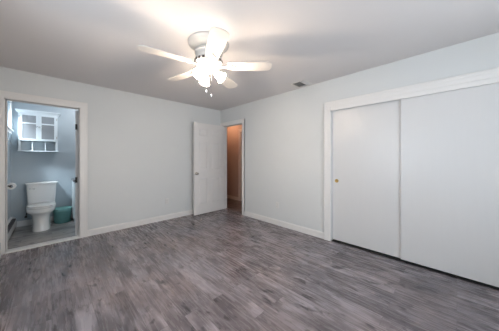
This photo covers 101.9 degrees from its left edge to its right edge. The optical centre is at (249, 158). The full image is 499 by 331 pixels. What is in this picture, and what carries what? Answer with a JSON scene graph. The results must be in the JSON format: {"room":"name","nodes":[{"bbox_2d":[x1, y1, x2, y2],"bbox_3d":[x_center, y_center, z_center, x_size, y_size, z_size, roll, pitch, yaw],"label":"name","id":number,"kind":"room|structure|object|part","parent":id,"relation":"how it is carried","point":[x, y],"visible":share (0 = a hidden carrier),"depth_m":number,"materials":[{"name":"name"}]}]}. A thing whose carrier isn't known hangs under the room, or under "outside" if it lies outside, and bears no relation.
{"room":"empty bedroom","nodes":[
{"label":"empty bedroom","id":0,"kind":"room"},
{"bbox_2d":[8,101,10,219],"bbox_3d":[-3.862,0.030,3.113,0.120,2.440,1.350,0,0,-44],"label":"wall","id":1,"kind":"structure","parent":0,"point":[9,135],"depth_m":3.53,"materials":[{"name":"paint"}]},
{"bbox_2d":[8,101,13,133],"bbox_3d":[-3.927,-0.740,3.238,0.118,0.620,1.040,0,0,-44],"label":"window","id":2,"kind":"structure","parent":1,"relation":"in","point":[10,130],"depth_m":3.57,"materials":[{"name":"white paint"}]},
{"bbox_2d":[8,217,16,239],"bbox_3d":[-3.812,1.149,3.200,0.072,0.202,1.265,0,0,-44],"label":"baseboard heater","id":3,"kind":"object","parent":1,"relation":"attached to","point":[12,222],"visible":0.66,"depth_m":3.37,"materials":[{"name":"grey metal"}]},
{"bbox_2d":[11,101,77,220],"bbox_3d":[-3.624,0.030,4.372,2.220,2.440,0.120,0,0,-44],"label":"wall","id":4,"kind":"structure","parent":0,"point":[59,166],"depth_m":3.93,"materials":[{"name":"paint"}]},
{"bbox_2d":[15,108,59,151],"bbox_3d":[-3.961,-0.501,3.808,0.582,0.750,0.217,0,0,-44],"label":"upper cabinet","id":5,"kind":"object","parent":4,"relation":"attached to","point":[37,130],"visible":1,"depth_m":3.77,"materials":[{"name":"white painted wood"},{"name":"glass"}]},
{"bbox_3d":[-3.996,-0.569,3.672,0.238,0.491,0.018,0,0,-44],"label":"door","id":6,"kind":"part","parent":5,"relation":"part of","materials":[{"name":"white wood"}]},
{"bbox_3d":[-3.997,-0.569,3.673,0.176,0.429,0.004,0,0,-44],"label":"glass pane","id":7,"kind":"part","parent":5,"relation":"part of","materials":[{"name":"grey glass"}]},
{"bbox_3d":[-3.964,-0.846,3.811,0.582,0.061,0.208,0,0,-44],"label":"cornice","id":8,"kind":"part","parent":5,"relation":"part of","materials":[{"name":"white wood"}]},
{"bbox_3d":[-3.824,-0.569,3.840,0.238,0.491,0.018,0,0,-44],"label":"door","id":9,"kind":"part","parent":5,"relation":"part of","materials":[{"name":"white wood"}]},
{"bbox_3d":[-3.825,-0.569,3.841,0.176,0.429,0.004,0,0,-44],"label":"glass pane","id":10,"kind":"part","parent":5,"relation":"part of","materials":[{"name":"grey glass"}]},
{"bbox_2d":[17,214,72,226],"bbox_3d":[-3.577,1.199,4.324,1.980,0.102,0.013,0,0,-44],"label":"baseboard","id":11,"kind":"structure","parent":4,"relation":"attached to","point":[24,222],"depth_m":3.76,"materials":[{"name":"white paint"}]},
{"bbox_2d":[0,66,220,252],"bbox_3d":[-2.014,0.030,3.847,3.790,2.440,0.060,0,0,-44],"label":"wall","id":12,"kind":"structure","parent":0,"point":[140,147],"depth_m":3.67,"materials":[{"name":"paint"}]},
{"bbox_2d":[88,210,192,235],"bbox_3d":[-1.661,1.199,4.141,2.608,0.102,0.013,0,0,-44],"label":"baseboard","id":13,"kind":"structure","parent":12,"relation":"attached to","point":[91,232],"depth_m":3.72,"materials":[{"name":"white paint"}]},
{"bbox_2d":[227,125,241,196],"bbox_3d":[-0.238,0.030,5.986,0.120,2.440,4.100,0,0,-44],"label":"wall","id":14,"kind":"structure","parent":0,"point":[232,132],"depth_m":6.19,"materials":[{"name":"beige paint"}]},
{"bbox_2d":[227,195,237,199],"bbox_3d":[-1.017,1.199,6.689,0.013,0.102,2.005,0,0,-44],"label":"baseboard","id":15,"kind":"structure","parent":14,"relation":"attached to","point":[228,196],"depth_m":6.17,"materials":[{"name":"beige paint"}]},
{"bbox_2d":[238,129,241,200],"bbox_3d":[0.041,0.200,5.684,0.142,2.100,0.900,0,0,-44],"label":"door frame","id":16,"kind":"structure","parent":14,"relation":"attached to","point":[239,130],"depth_m":5.93,"materials":[{"name":"beige paint"}]},
{"bbox_2d":[0,198,498,330],"bbox_3d":[-0.358,1.300,3.374,5.500,0.100,7.870,0,0,-44],"label":"floor","id":17,"kind":"structure","parent":0,"point":[226,269],"depth_m":2.00,"materials":[{"name":"grey laminate"}]},
{"bbox_2d":[24,181,57,231],"bbox_3d":[-3.758,0.849,3.647,0.441,0.803,0.706,0,0,-44],"label":"toilet","id":18,"kind":"object","parent":17,"relation":"on","point":[41,196],"visible":1,"depth_m":3.65,"materials":[{"name":"white ceramic"}]},
{"bbox_3d":[-3.678,0.844,3.575,0.380,0.024,0.491,0,0,-44],"label":"seat","id":19,"kind":"part","parent":18,"relation":"part of","materials":[{"name":"white plastic"}]},
{"bbox_3d":[-3.678,0.818,3.576,0.374,0.022,0.485,0,0,-44],"label":"seat lid","id":20,"kind":"part","parent":18,"relation":"part of","materials":[{"name":"white plastic"}]},
{"bbox_3d":[-3.716,1.054,3.615,0.372,0.392,0.590,0,0,-44],"label":"bowl","id":21,"kind":"part","parent":18,"relation":"part of","materials":[{"name":"white ceramic"}]},
{"bbox_3d":[-3.927,0.675,3.831,0.400,0.380,0.200,0,0,-44],"label":"tank","id":22,"kind":"part","parent":18,"relation":"part of","materials":[{"name":"white ceramic"}]},
{"bbox_3d":[-3.924,0.466,3.828,0.426,0.038,0.215,0,0,-44],"label":"tank lid","id":23,"kind":"part","parent":18,"relation":"part of","materials":[{"name":"white ceramic"}]},
{"bbox_2d":[5,235,79,253],"bbox_3d":[-2.967,1.242,2.949,0.745,0.016,0.135,0,0,-44],"label":"threshold","id":24,"kind":"object","parent":17,"relation":"on","point":[77,236],"visible":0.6,"depth_m":2.90,"materials":[{"name":"white wood"}]},
{"bbox_2d":[52,206,71,223],"bbox_3d":[-3.676,1.109,3.979,0.285,0.281,0.285,0,0,-44],"label":"waste bin","id":25,"kind":"object","parent":17,"relation":"on","point":[62,214],"visible":0.87,"depth_m":3.89,"materials":[{"name":"teal plastic"}]},
{"bbox_2d":[71,178,74,221],"bbox_3d":[-3.231,0.833,4.263,0.764,0.835,0.555,0,0,-44],"label":"bathroom vanity","id":26,"kind":"object","parent":17,"relation":"on","point":[72,179],"visible":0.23,"depth_m":3.88,"materials":[{"name":"white"}]},
{"bbox_2d":[332,239,498,289],"bbox_3d":[1.888,1.248,2.475,0.080,0.004,1.745,0,0,-44],"label":"door track","id":27,"kind":"object","parent":17,"relation":"on","point":[338,241],"visible":0.78,"depth_m":2.40,"materials":[{"name":"grey metal"}]},
{"bbox_2d":[0,0,498,110],"bbox_3d":[-0.129,-1.240,1.914,3.790,0.100,5.460,0,0,-44],"label":"ceiling","id":28,"kind":"structure","parent":0,"point":[92,42],"depth_m":1.98,"materials":[{"name":"paint"}]},
{"bbox_2d":[137,27,271,96],"bbox_3d":[-0.456,-0.911,2.098,1.242,0.557,1.246,0,0,-44],"label":"ceiling fan","id":29,"kind":"object","parent":28,"relation":"hanging from","point":[209,47],"visible":1,"depth_m":2.00,"materials":[{"name":"white metal"}]},
{"bbox_3d":[-0.772,-0.952,1.855,0.455,0.007,0.150,0,9,-35],"label":"blade","id":30,"kind":"part","parent":29,"relation":"part of","materials":[{"name":"white wood"}]},
{"bbox_3d":[-0.775,-0.952,2.345,0.455,0.007,0.150,0,9,35],"label":"blade","id":31,"kind":"part","parent":29,"relation":"part of","materials":[{"name":"white wood"}]},
{"bbox_3d":[-0.486,-0.840,1.998,0.121,0.119,0.110,0,0,-44],"label":"lamp shade","id":32,"kind":"part","parent":29,"relation":"part of","materials":[{"name":"white glass"}]},
{"bbox_3d":[-0.480,-0.840,2.210,0.110,0.119,0.121,0,0,-44],"label":"lamp shade","id":33,"kind":"part","parent":29,"relation":"part of","materials":[{"name":"white glass"}]},
{"bbox_3d":[-0.282,-0.952,1.698,0.150,0.007,0.455,10,-3,-19],"label":"blade","id":34,"kind":"part","parent":29,"relation":"part of","materials":[{"name":"white wood"}]},
{"bbox_3d":[-0.296,-0.840,2.085,0.111,0.119,0.118,0,0,-44],"label":"lamp shade","id":35,"kind":"part","parent":29,"relation":"part of","materials":[{"name":"white glass"}]},
{"bbox_3d":[-0.286,-0.952,2.507,0.150,0.007,0.455,-9,-3,18],"label":"blade","id":36,"kind":"part","parent":29,"relation":"part of","materials":[{"name":"laminate"}]},
{"bbox_3d":[0.004,-0.952,2.097,0.455,0.007,0.150,0,-9,1],"label":"blade","id":37,"kind":"part","parent":29,"relation":"part of","materials":[{"name":"white wood"}]},
{"bbox_2d":[291,79,312,87],"bbox_3d":[0.826,-1.182,3.223,0.245,0.016,0.260,0,0,-44],"label":"ceiling vent","id":38,"kind":"object","parent":28,"relation":"in","point":[304,82],"visible":1,"depth_m":3.21,"materials":[{"name":"white metal"}]},
{"bbox_2d":[221,32,498,231],"bbox_3d":[1.206,0.030,3.175,0.120,2.440,5.400,0,0,-44],"label":"wall","id":39,"kind":"structure","parent":0,"point":[284,132],"depth_m":3.37,"materials":[{"name":"paint"}]},
{"bbox_2d":[193,122,223,215],"bbox_3d":[-0.922,0.228,4.672,0.179,2.020,0.806,0,0,45],"label":"door","id":40,"kind":"structure","parent":39,"relation":"in","point":[208,139],"depth_m":4.63,"materials":[{"name":"white paint"}]},
{"bbox_2d":[220,119,244,214],"bbox_3d":[-0.375,0.190,4.778,0.142,2.120,0.873,0,0,-44],"label":"door frame","id":41,"kind":"structure","parent":39,"relation":"attached to","point":[240,121],"depth_m":4.64,"materials":[{"name":"white paint"}]},
{"bbox_2d":[244,211,323,238],"bbox_3d":[0.521,1.199,3.780,0.013,0.102,1.837,0,0,-44],"label":"baseboard","id":42,"kind":"structure","parent":39,"relation":"attached to","point":[319,234],"depth_m":3.61,"materials":[{"name":"white paint"}]},
{"bbox_2d":[332,99,400,257],"bbox_3d":[1.577,0.239,2.782,0.028,1.978,0.879,0,0,-44],"label":"door","id":43,"kind":"structure","parent":39,"relation":"in","point":[366,139],"depth_m":2.74,"materials":[{"name":"paint"}]},
{"bbox_2d":[324,67,498,240],"bbox_3d":[1.877,0.199,2.467,0.147,2.102,1.937,0,0,-44],"label":"door frame","id":44,"kind":"structure","parent":39,"relation":"attached to","point":[490,73],"depth_m":2.60,"materials":[{"name":"white paint"}]},
{"bbox_2d":[401,83,498,286],"bbox_3d":[2.162,0.239,2.148,0.028,1.978,0.902,0,0,-44],"label":"door","id":45,"kind":"structure","parent":39,"relation":"in","point":[450,139],"depth_m":2.15,"materials":[{"name":"paint"}]},
{"bbox_3d":[-2.661,0.030,3.300,2.100,2.440,0.060,0,0,-44],"label":"wall","id":46,"kind":"structure","parent":0,"visible":0},
{"bbox_2d":[0,90,87,254],"bbox_3d":[-2.964,0.186,2.947,0.939,2.127,0.142,0,0,-44],"label":"door frame","id":47,"kind":"structure","parent":46,"relation":"attached to","point":[82,108],"depth_m":2.94,"materials":[{"name":"white paint"}]},
{"bbox_2d":[75,110,77,234],"bbox_3d":[-2.978,0.232,3.543,0.109,2.000,0.730,0,0,-41],"label":"door","id":48,"kind":"structure","parent":46,"relation":"in","point":[76,111],"depth_m":3.25,"materials":[{"name":"white paint"}]},
{"bbox_3d":[-3.794,0.430,3.186,0.080,0.044,0.193,0,0,-44],"label":"paper holder","id":49,"kind":"object","parent":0,"visible":0},
{"bbox_2d":[8,183,16,189],"bbox_3d":[-3.772,0.442,3.207,0.100,0.100,0.101,0,0,-44],"label":"toilet paper roll","id":50,"kind":"object","parent":49,"relation":"hanging from","point":[14,185],"visible":0.79,"depth_m":3.18,"materials":[{"name":"white paper"}]}
]}

